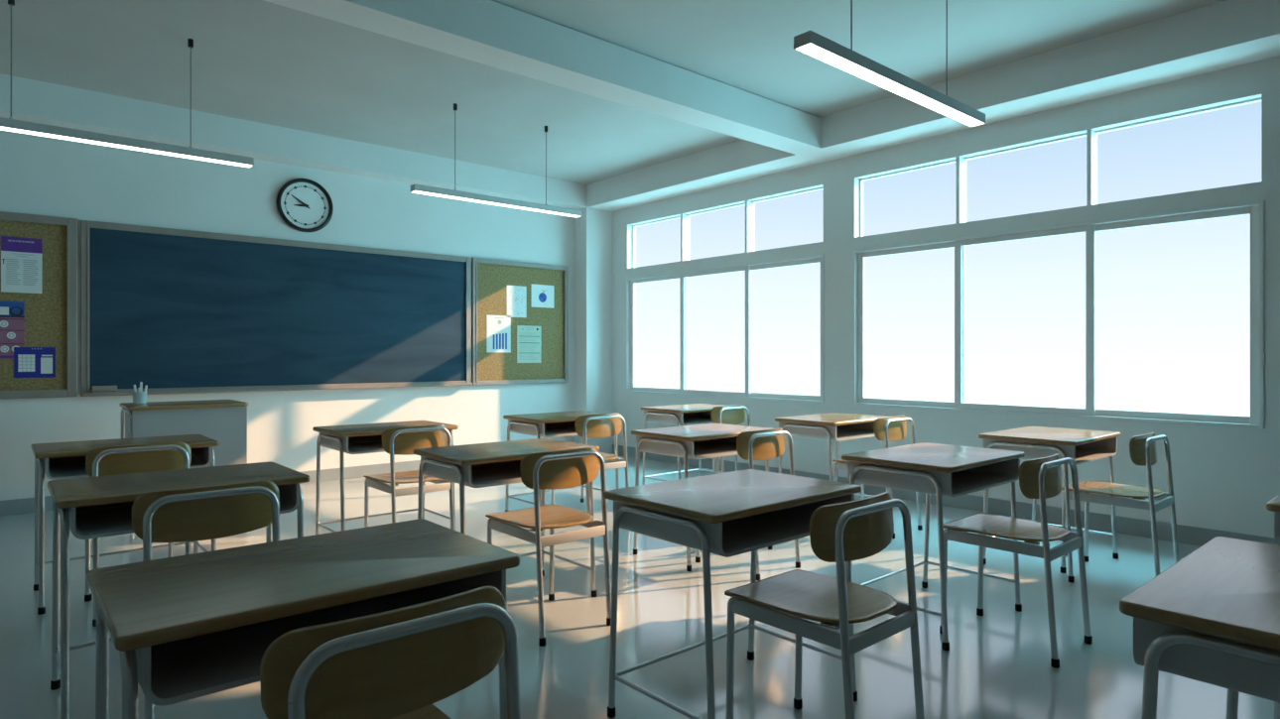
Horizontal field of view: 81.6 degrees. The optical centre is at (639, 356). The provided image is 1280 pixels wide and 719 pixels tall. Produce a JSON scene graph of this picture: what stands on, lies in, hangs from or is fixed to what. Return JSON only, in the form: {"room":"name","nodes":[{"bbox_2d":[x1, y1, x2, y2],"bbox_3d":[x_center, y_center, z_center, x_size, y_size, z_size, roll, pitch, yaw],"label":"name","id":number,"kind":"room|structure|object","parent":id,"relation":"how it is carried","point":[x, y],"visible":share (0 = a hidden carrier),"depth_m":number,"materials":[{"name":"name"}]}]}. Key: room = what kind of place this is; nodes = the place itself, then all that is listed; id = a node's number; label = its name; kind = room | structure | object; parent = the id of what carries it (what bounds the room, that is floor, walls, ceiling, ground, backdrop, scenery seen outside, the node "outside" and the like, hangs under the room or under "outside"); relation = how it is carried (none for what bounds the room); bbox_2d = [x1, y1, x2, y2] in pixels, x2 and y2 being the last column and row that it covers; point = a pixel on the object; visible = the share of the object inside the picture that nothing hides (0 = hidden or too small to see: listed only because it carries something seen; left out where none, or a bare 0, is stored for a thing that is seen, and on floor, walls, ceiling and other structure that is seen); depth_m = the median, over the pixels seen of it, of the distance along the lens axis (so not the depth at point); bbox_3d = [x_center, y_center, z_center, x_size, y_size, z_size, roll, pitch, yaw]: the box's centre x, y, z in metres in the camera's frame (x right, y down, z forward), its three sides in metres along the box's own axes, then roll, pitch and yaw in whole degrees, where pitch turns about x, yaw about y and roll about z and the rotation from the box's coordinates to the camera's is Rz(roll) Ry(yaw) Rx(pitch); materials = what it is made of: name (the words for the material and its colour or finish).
{"room":"classroom","nodes":[
{"label":"classroom","id":0,"kind":"room"},
{"bbox_2d":[0,129,574,501],"bbox_3d":[-3.216,-0.425,7.029,7.380,3.250,0.140,0,0,-41],"label":"wall","id":1,"kind":"structure","parent":0,"point":[40,175],"depth_m":6.81,"materials":[{"name":"paint"}]},
{"bbox_2d":[0,211,77,398],"bbox_3d":[-4.916,-0.380,5.421,1.275,1.404,0.046,0,0,-41],"label":"cork board","id":2,"kind":"object","parent":1,"relation":"attached to","point":[51,317],"visible":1,"depth_m":5.74,"materials":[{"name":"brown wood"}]},
{"bbox_2d":[0,300,24,358],"bbox_3d":[-4.768,-0.199,5.557,0.235,0.427,0.004,0,0,-41],"label":"poster","id":3,"kind":"object","parent":2,"relation":"attached to","point":[12,314],"visible":1,"depth_m":5.58,"materials":[{"name":"purple paper"}]},
{"bbox_2d":[0,236,42,293],"bbox_3d":[-4.690,-0.690,5.624,0.240,0.420,0.005,0,0,-41],"label":"notice sheet","id":4,"kind":"object","parent":2,"relation":"attached to","point":[21,258],"visible":1,"depth_m":5.62,"materials":[{"name":"white paper"}]},
{"bbox_2d":[13,347,55,378],"bbox_3d":[-4.631,0.049,5.674,0.246,0.234,0.003,0,0,-41],"label":"sheet","id":5,"kind":"object","parent":2,"relation":"attached to","point":[29,362],"visible":1,"depth_m":5.67,"materials":[{"name":"blue paper"}]},
{"bbox_2d":[0,460,420,515],"bbox_3d":[-3.317,1.143,6.840,6.700,0.115,0.012,0,0,-41],"label":"baseboard","id":6,"kind":"structure","parent":1,"relation":"attached to","point":[27,505],"depth_m":7.12,"materials":[{"name":"plastic"}]},
{"bbox_2d":[80,220,472,396],"bbox_3d":[-3.122,-0.378,6.961,3.408,1.399,0.085,0,0,-41],"label":"chalkboard","id":7,"kind":"object","parent":1,"relation":"attached to","point":[170,311],"visible":1,"depth_m":6.71,"materials":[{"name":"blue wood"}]},
{"bbox_2d":[91,385,117,392],"bbox_3d":[-4.285,0.269,5.930,0.164,0.060,0.042,0,0,-41],"label":"eraser","id":8,"kind":"object","parent":7,"relation":"on","point":[95,389],"visible":1,"depth_m":5.91,"materials":[{"name":"grey fabric"}]},
{"bbox_2d":[82,383,472,396],"bbox_3d":[-3.112,0.304,6.949,3.388,0.028,0.053,0,0,-41],"label":"chalk tray","id":9,"kind":"object","parent":7,"relation":"on","point":[308,386],"depth_m":6.69,"materials":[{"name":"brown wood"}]},
{"bbox_2d":[276,178,333,232],"bbox_3d":[-3.144,-1.416,6.966,0.504,0.504,0.050,0,0,-41],"label":"wall clock","id":10,"kind":"object","parent":1,"relation":"attached to","point":[304,204],"visible":1,"depth_m":6.96,"materials":[{"name":"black plastic"}]},
{"bbox_2d":[471,257,568,385],"bbox_3d":[-1.355,-0.379,8.530,1.278,1.402,0.046,0,0,-41],"label":"cork board","id":11,"kind":"object","parent":1,"relation":"attached to","point":[490,278],"visible":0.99,"depth_m":8.48,"materials":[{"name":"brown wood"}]},
{"bbox_2d":[486,314,511,352],"bbox_3d":[-1.587,-0.249,8.335,0.308,0.418,0.002,0,0,-41],"label":"chart sheet","id":12,"kind":"object","parent":11,"relation":"attached to","point":[498,327],"visible":1,"depth_m":8.33,"materials":[{"name":"white paper"}]},
{"bbox_2d":[507,285,526,317],"bbox_3d":[-1.411,-0.624,8.487,0.263,0.358,0.004,0,0,-41],"label":"sheet","id":13,"kind":"object","parent":11,"relation":"attached to","point":[516,295],"visible":1,"depth_m":8.49,"materials":[{"name":"white paper"}]},
{"bbox_2d":[516,325,541,363],"bbox_3d":[-1.283,-0.136,8.600,0.327,0.432,0.004,0,0,-41],"label":"sheet","id":14,"kind":"object","parent":11,"relation":"attached to","point":[529,337],"visible":1,"depth_m":8.60,"materials":[{"name":"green paper"}]},
{"bbox_2d":[531,284,553,308],"bbox_3d":[-1.143,-0.705,8.723,0.318,0.265,0.002,0,0,-41],"label":"sheet","id":15,"kind":"object","parent":11,"relation":"attached to","point":[542,295],"visible":1,"depth_m":8.72,"materials":[{"name":"white paper"}]},
{"bbox_2d":[0,0,1225,184],"bbox_3d":[0.099,-2.125,3.232,7.380,0.150,10.220,0,0,-41],"label":"ceiling","id":16,"kind":"structure","parent":0,"point":[255,61],"depth_m":5.13,"materials":[{"name":"paint"}]},
{"bbox_2d":[0,0,254,167],"bbox_3d":[-3.244,-1.668,4.509,1.610,0.764,0.086,0,0,-41],"label":"lamp","id":17,"kind":"object","parent":16,"relation":"hanging from","point":[10,124],"visible":1,"depth_m":4.53,"materials":[{"name":"white"}]},
{"bbox_2d":[0,127,252,167],"bbox_3d":[-3.244,-1.295,4.509,1.596,0.018,0.074,0,0,-41],"label":"diffuser","id":18,"kind":"object","parent":17,"relation":"attached to","point":[57,133],"depth_m":4.56,"materials":[{"name":"white plastic"}]},
{"bbox_2d":[0,73,586,209],"bbox_3d":[-3.091,-1.915,6.886,7.100,0.270,0.240,0,0,-41],"label":"beam","id":19,"kind":"structure","parent":16,"relation":"attached to","point":[36,101],"depth_m":6.53,"materials":[{"name":"paint"}]},
{"bbox_2d":[409,103,581,217],"bbox_3d":[-1.170,-1.668,6.320,1.610,0.764,0.086,0,0,-41],"label":"lamp","id":20,"kind":"object","parent":16,"relation":"hanging from","point":[417,189],"visible":1,"depth_m":6.21,"materials":[{"name":"metal"}]},
{"bbox_2d":[411,190,578,217],"bbox_3d":[-1.170,-1.295,6.320,1.596,0.018,0.074,0,0,-41],"label":"diffuser","id":21,"kind":"object","parent":20,"relation":"attached to","point":[454,194],"depth_m":6.27,"materials":[{"name":"white plastic"}]},
{"bbox_2d":[263,0,821,154],"bbox_3d":[-1.057,-1.915,4.251,6.700,0.270,0.265,0,0,-41],"label":"beam","id":22,"kind":"structure","parent":16,"relation":"attached to","point":[490,33],"depth_m":4.68,"materials":[{"name":"paint"}]},
{"bbox_2d":[793,0,985,127],"bbox_3d":[1.279,-1.668,3.606,1.610,0.764,0.086,0,0,-41],"label":"lamp","id":23,"kind":"object","parent":16,"relation":"hanging from","point":[812,44],"visible":1,"depth_m":3.46,"materials":[{"name":"white"}]},
{"bbox_2d":[795,43,984,127],"bbox_3d":[1.279,-1.295,3.606,1.596,0.018,0.074,0,0,-41],"label":"diffuser","id":24,"kind":"object","parent":23,"relation":"attached to","point":[832,55],"depth_m":3.49,"materials":[{"name":"white plastic"}]},
{"bbox_2d":[586,0,1279,211],"bbox_3d":[2.701,-1.915,5.345,0.400,0.270,9.700,0,0,-41],"label":"beam","id":25,"kind":"structure","parent":16,"relation":"attached to","point":[1226,34],"depth_m":5.18,"materials":[{"name":"paint"}]},
{"bbox_2d":[0,453,1274,718],"bbox_3d":[0.099,1.260,3.232,7.380,0.120,10.220,0,0,-41],"label":"floor","id":26,"kind":"structure","parent":0,"point":[996,665],"depth_m":3.22,"materials":[{"name":"tile"}]},
{"bbox_2d":[30,434,219,615],"bbox_3d":[-2.669,0.825,3.856,0.756,0.750,0.514,0,0,-41],"label":"school desk","id":27,"kind":"object","parent":26,"relation":"on","point":[58,460],"visible":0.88,"depth_m":3.78,"materials":[{"name":"paint"}]},
{"bbox_2d":[43,446,211,480],"bbox_3d":[-2.668,0.528,3.855,0.680,0.107,0.483,0,0,-41],"label":"tray","id":28,"kind":"object","parent":27,"relation":"on","point":[62,465],"depth_m":3.83,"materials":[{"name":"paint"}]},
{"bbox_2d":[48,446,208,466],"bbox_3d":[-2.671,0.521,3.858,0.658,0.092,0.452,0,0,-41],"label":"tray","id":29,"kind":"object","parent":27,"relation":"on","point":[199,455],"depth_m":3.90,"materials":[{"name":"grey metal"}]},
{"bbox_2d":[84,441,191,627],"bbox_3d":[-2.432,0.807,3.584,0.416,0.788,0.487,0,0,-41],"label":"chair","id":30,"kind":"object","parent":26,"relation":"on","point":[161,456],"visible":0.44,"depth_m":3.46,"materials":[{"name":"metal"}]},
{"bbox_2d":[47,461,310,718],"bbox_3d":[-1.689,0.825,2.733,0.756,0.750,0.514,0,0,-41],"label":"school desk","id":31,"kind":"object","parent":26,"relation":"on","point":[98,506],"visible":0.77,"depth_m":2.65,"materials":[{"name":"paint"}]},
{"bbox_2d":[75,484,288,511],"bbox_3d":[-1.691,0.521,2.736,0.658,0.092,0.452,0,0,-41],"label":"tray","id":32,"kind":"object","parent":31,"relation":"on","point":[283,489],"depth_m":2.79,"materials":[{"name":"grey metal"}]},
{"bbox_2d":[67,483,299,539],"bbox_3d":[-1.688,0.528,2.732,0.680,0.107,0.483,0,0,-41],"label":"tray","id":33,"kind":"object","parent":31,"relation":"on","point":[101,518],"depth_m":2.58,"materials":[{"name":"paint"}]},
{"bbox_2d":[119,399,248,467],"bbox_3d":[-3.399,0.775,5.528,0.740,0.850,0.580,0,0,-41],"label":"desk","id":34,"kind":"object","parent":26,"relation":"on","point":[224,422],"visible":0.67,"depth_m":5.39,"materials":[{"name":"laminate"}]},
{"bbox_2d":[132,391,147,403],"bbox_3d":[-3.674,0.306,5.448,0.091,0.088,0.091,0,0,-41],"label":"cup","id":35,"kind":"object","parent":34,"relation":"on","point":[138,397],"visible":0.98,"depth_m":5.41,"materials":[{"name":"ceramic"}]},
{"bbox_2d":[131,480,280,718],"bbox_3d":[-1.452,0.807,2.462,0.416,0.788,0.487,0,0,-41],"label":"chair","id":36,"kind":"object","parent":26,"relation":"on","point":[204,513],"visible":0.42,"depth_m":2.33,"materials":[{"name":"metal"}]},
{"bbox_2d":[86,518,520,718],"bbox_3d":[-0.716,0.825,1.618,0.756,0.750,0.514,0,0,-41],"label":"school desk","id":37,"kind":"object","parent":26,"relation":"on","point":[187,627],"visible":0.95,"depth_m":1.50,"materials":[{"name":"paint"}]},
{"bbox_2d":[134,569,506,706],"bbox_3d":[-0.715,0.528,1.617,0.680,0.107,0.483,0,0,-41],"label":"tray","id":38,"kind":"object","parent":37,"relation":"on","point":[193,664],"depth_m":1.42,"materials":[{"name":"paint"}]},
{"bbox_2d":[312,420,458,534],"bbox_3d":[-1.630,0.825,4.763,0.756,0.750,0.514,0,0,-41],"label":"school desk","id":39,"kind":"object","parent":26,"relation":"on","point":[363,438],"visible":0.61,"depth_m":4.68,"materials":[{"name":"paint"}]},
{"bbox_2d":[319,429,452,454],"bbox_3d":[-1.629,0.528,4.762,0.680,0.107,0.483,0,0,-41],"label":"tray","id":40,"kind":"object","parent":39,"relation":"on","point":[359,443],"depth_m":4.54,"materials":[{"name":"paint"}]},
{"bbox_2d":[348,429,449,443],"bbox_3d":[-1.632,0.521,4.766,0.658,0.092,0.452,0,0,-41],"label":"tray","id":41,"kind":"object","parent":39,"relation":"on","point":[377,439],"depth_m":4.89,"materials":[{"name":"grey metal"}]},
{"bbox_2d":[259,585,520,718],"bbox_3d":[-0.477,0.807,1.319,0.416,0.788,0.487,0,0,-41],"label":"chair","id":42,"kind":"object","parent":26,"relation":"on","point":[397,664],"visible":1,"depth_m":1.19,"materials":[{"name":"brown wood"}]},
{"bbox_2d":[363,424,454,530],"bbox_3d":[-1.400,0.807,4.485,0.416,0.788,0.487,0,0,-41],"label":"chair","id":43,"kind":"object","parent":26,"relation":"on","point":[403,441],"visible":0.71,"depth_m":4.37,"materials":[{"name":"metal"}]},
{"bbox_2d":[413,438,599,597],"bbox_3d":[-0.650,0.825,3.641,0.756,0.750,0.514,0,0,-41],"label":"school desk","id":44,"kind":"object","parent":26,"relation":"on","point":[488,464],"visible":0.66,"depth_m":3.54,"materials":[{"name":"paint"}]},
{"bbox_2d":[420,456,521,488],"bbox_3d":[-0.649,0.528,3.640,0.680,0.107,0.483,0,0,-41],"label":"tray","id":45,"kind":"object","parent":44,"relation":"on","point":[488,472],"depth_m":3.44,"materials":[{"name":"paint"}]},
{"bbox_2d":[471,459,521,468],"bbox_3d":[-0.652,0.521,3.643,0.658,0.092,0.452,0,0,-41],"label":"compartment","id":46,"kind":"object","parent":44,"relation":"on","point":[512,463],"depth_m":3.83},
{"bbox_2d":[485,447,611,646],"bbox_3d":[-0.420,0.807,3.363,0.416,0.788,0.487,0,0,-41],"label":"chair","id":47,"kind":"object","parent":26,"relation":"on","point":[569,468],"visible":0.94,"depth_m":3.26,"materials":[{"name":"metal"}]},
{"bbox_2d":[503,410,621,511],"bbox_3d":[-0.590,0.825,5.671,0.756,0.750,0.514,0,0,-41],"label":"school desk","id":48,"kind":"object","parent":26,"relation":"on","point":[561,424],"visible":0.59,"depth_m":5.56,"materials":[{"name":"paint"}]},
{"bbox_2d":[508,419,577,437],"bbox_3d":[-0.589,0.528,5.670,0.680,0.107,0.483,0,0,-41],"label":"compartment","id":49,"kind":"object","parent":48,"relation":"on","point":[547,428],"depth_m":5.48,"materials":[{"name":"paint"}]},
{"bbox_2d":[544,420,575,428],"bbox_3d":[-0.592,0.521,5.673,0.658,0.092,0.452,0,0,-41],"label":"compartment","id":50,"kind":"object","parent":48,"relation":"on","point":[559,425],"depth_m":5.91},
{"bbox_2d":[550,412,629,513],"bbox_3d":[-0.366,0.807,5.388,0.416,0.788,0.487,0,0,-41],"label":"chair","id":51,"kind":"object","parent":26,"relation":"on","point":[601,425],"visible":0.52,"depth_m":5.28,"materials":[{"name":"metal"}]},
{"bbox_2d":[574,207,612,453],"bbox_3d":[-0.568,-0.290,9.089,0.400,2.980,0.240,0,0,-41],"label":"column corner","id":52,"kind":"structure","parent":26,"relation":"on","point":[593,228],"depth_m":8.98,"materials":[{"name":"paint"}]},
{"bbox_2d":[640,403,737,485],"bbox_3d":[0.450,0.825,6.578,0.756,0.750,0.514,0,0,-41],"label":"school desk","id":53,"kind":"object","parent":26,"relation":"on","point":[693,414],"visible":0.61,"depth_m":6.45,"materials":[{"name":"paint"}]},
{"bbox_2d":[643,410,713,425],"bbox_3d":[0.451,0.528,6.577,0.680,0.107,0.483,0,0,-41],"label":"tray","id":54,"kind":"object","parent":53,"relation":"on","point":[686,418],"depth_m":6.41,"materials":[{"name":"paint"}]},
{"bbox_2d":[683,411,700,417],"bbox_3d":[0.448,0.521,6.581,0.658,0.092,0.452,0,0,-41],"label":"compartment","id":55,"kind":"object","parent":53,"relation":"on","point":[698,414],"depth_m":6.91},
{"bbox_2d":[631,423,772,571],"bbox_3d":[0.390,0.825,4.548,0.756,0.750,0.514,0,0,-41],"label":"school desk","id":56,"kind":"object","parent":26,"relation":"on","point":[705,441],"visible":0.78,"depth_m":4.41,"materials":[{"name":"paint"}]},
{"bbox_2d":[636,435,738,459],"bbox_3d":[0.391,0.528,4.547,0.680,0.107,0.483,0,0,-41],"label":"compartment","id":57,"kind":"object","parent":56,"relation":"on","point":[705,447],"depth_m":4.37,"materials":[{"name":"paint"}]},
{"bbox_2d":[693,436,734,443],"bbox_3d":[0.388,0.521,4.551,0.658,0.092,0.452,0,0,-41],"label":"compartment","id":58,"kind":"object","parent":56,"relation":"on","point":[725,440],"depth_m":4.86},
{"bbox_2d":[710,404,750,474],"bbox_3d":[0.668,0.807,6.290,0.416,0.788,0.487,0,0,-41],"label":"chair","id":59,"kind":"object","parent":26,"relation":"on","point":[727,415],"visible":0.41,"depth_m":6.16,"materials":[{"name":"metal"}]},
{"bbox_2d":[603,469,861,718],"bbox_3d":[0.324,0.825,2.526,0.756,0.750,0.514,0,0,-41],"label":"school desk","id":60,"kind":"object","parent":26,"relation":"on","point":[733,513],"visible":0.91,"depth_m":2.42,"materials":[{"name":"paint"}]},
{"bbox_2d":[613,494,853,557],"bbox_3d":[0.325,0.528,2.525,0.680,0.107,0.483,0,0,-41],"label":"tray","id":61,"kind":"object","parent":60,"relation":"on","point":[733,535],"depth_m":2.36,"materials":[{"name":"paint"}]},
{"bbox_2d":[695,427,800,580],"bbox_3d":[0.614,0.807,4.266,0.416,0.788,0.487,0,0,-41],"label":"chair","id":62,"kind":"object","parent":26,"relation":"on","point":[763,445],"visible":0.51,"depth_m":4.13,"materials":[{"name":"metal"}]},
{"bbox_2d":[724,492,924,718],"bbox_3d":[0.553,0.807,2.248,0.416,0.788,0.487,0,0,-41],"label":"chair","id":63,"kind":"object","parent":26,"relation":"on","point":[860,529],"visible":1,"depth_m":2.17,"materials":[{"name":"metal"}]},
{"bbox_2d":[774,412,888,497],"bbox_3d":[1.429,0.825,5.456,0.756,0.750,0.514,0,0,-41],"label":"school desk","id":64,"kind":"object","parent":26,"relation":"on","point":[837,427],"visible":0.58,"depth_m":5.30,"materials":[{"name":"paint"}]},
{"bbox_2d":[778,421,875,441],"bbox_3d":[1.430,0.528,5.455,0.680,0.107,0.483,0,0,-41],"label":"compartment","id":65,"kind":"object","parent":64,"relation":"on","point":[841,431],"depth_m":5.27,"materials":[{"name":"paint"}]},
{"bbox_2d":[832,415,922,538],"bbox_3d":[1.648,0.807,5.168,0.416,0.788,0.487,0,0,-41],"label":"chair","id":66,"kind":"object","parent":26,"relation":"on","point":[890,429],"visible":0.51,"depth_m":5.07,"materials":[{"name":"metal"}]},
{"bbox_2d":[841,442,1024,650],"bbox_3d":[1.363,0.825,3.433,0.756,0.750,0.514,0,0,-41],"label":"school desk","id":67,"kind":"object","parent":26,"relation":"on","point":[938,469],"visible":0.88,"depth_m":3.31,"materials":[{"name":"paint"}]},
{"bbox_2d":[847,458,1020,497],"bbox_3d":[1.364,0.528,3.432,0.680,0.107,0.483,0,0,-41],"label":"tray","id":68,"kind":"object","parent":67,"relation":"on","point":[974,477],"depth_m":3.28,"materials":[{"name":"paint"}]},
{"bbox_2d":[939,453,1092,668],"bbox_3d":[1.587,0.807,3.151,0.416,0.788,0.487,0,0,-41],"label":"chair","id":69,"kind":"object","parent":26,"relation":"on","point":[1039,478],"visible":0.98,"depth_m":3.06,"materials":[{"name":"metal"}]},
{"bbox_2d":[978,426,1120,583],"bbox_3d":[2.403,0.825,4.341,0.756,0.750,0.514,0,0,-41],"label":"school desk","id":70,"kind":"object","parent":26,"relation":"on","point":[1082,446],"visible":0.85,"depth_m":4.22,"materials":[{"name":"paint"}]},
{"bbox_2d":[983,436,1117,465],"bbox_3d":[2.404,0.528,4.340,0.680,0.107,0.483,0,0,-41],"label":"tray","id":71,"kind":"object","parent":70,"relation":"on","point":[1094,448],"depth_m":4.16,"materials":[{"name":"paint"}]},
{"bbox_2d":[1060,431,1179,576],"bbox_3d":[2.621,0.807,4.053,0.416,0.788,0.487,0,0,-41],"label":"chair","id":72,"kind":"object","parent":26,"relation":"on","point":[1142,448],"visible":0.88,"depth_m":3.96,"materials":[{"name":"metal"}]},
{"bbox_2d":[1118,536,1279,718],"bbox_3d":[1.329,0.825,1.419,0.756,0.750,0.514,0,0,-41],"label":"school desk","id":73,"kind":"object","parent":26,"relation":"on","point":[1213,616],"visible":1,"depth_m":1.34,"materials":[{"name":"laminate"}]},
{"bbox_2d":[1133,617,1279,702],"bbox_3d":[1.330,0.528,1.418,0.680,0.107,0.483,0,0,-41],"label":"tray","id":74,"kind":"object","parent":73,"relation":"on","point":[1233,673],"depth_m":1.29,"materials":[{"name":"paint"}]},
{"bbox_2d":[1266,495,1279,718],"bbox_3d":[2.369,0.825,2.327,0.756,0.750,0.514,0,0,-41],"label":"school desk","id":75,"kind":"object","parent":26,"relation":"on","point":[1273,505],"visible":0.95,"depth_m":2.27,"materials":[{"name":"paint"}]},
{"bbox_2d":[1274,512,1279,543],"bbox_3d":[2.370,0.528,2.326,0.680,0.107,0.483,0,0,-41],"label":"tray","id":76,"kind":"object","parent":75,"relation":"on","point":[1276,514],"depth_m":2.28,"materials":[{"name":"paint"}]},
{"bbox_2d":[612,56,1279,538],"bbox_3d":[2.826,-0.425,5.613,0.140,3.250,9.940,0,0,-41],"label":"wall","id":77,"kind":"structure","parent":0,"point":[1224,478],"depth_m":5.51,"materials":[{"name":"paint"}]},
{"bbox_2d":[626,254,824,403],"bbox_3d":[0.809,-0.250,7.908,0.140,1.374,2.824,0,0,-41],"label":"window","id":78,"kind":"structure","parent":77,"relation":"in","point":[631,283],"depth_m":7.91,"materials":[{"name":"metal"}]},
{"bbox_2d":[632,186,823,267],"bbox_3d":[0.812,-1.315,7.911,0.121,0.530,2.800,0,0,-41],"label":"window","id":79,"kind":"structure","parent":77,"relation":"in","point":[749,205],"depth_m":7.99,"materials":[{"name":"metal"}]},
{"bbox_2d":[612,444,1279,546],"bbox_3d":[2.847,1.143,5.473,0.012,0.115,9.700,0,0,-41],"label":"baseboard","id":80,"kind":"structure","parent":77,"relation":"attached to","point":[1188,535],"depth_m":5.47,"materials":[{"name":"plastic"}]},
{"bbox_2d":[852,200,1264,428],"bbox_3d":[2.864,-0.250,5.554,0.140,1.374,2.824,0,0,-41],"label":"window","id":81,"kind":"structure","parent":77,"relation":"in","point":[1255,209],"depth_m":5.16,"materials":[{"name":"metal"}]},
{"bbox_2d":[859,97,1261,237],"bbox_3d":[2.868,-1.315,5.557,0.121,0.530,2.800,0,0,-41],"label":"window","id":82,"kind":"structure","parent":77,"relation":"in","point":[1091,136],"depth_m":5.34,"materials":[{"name":"metal"}]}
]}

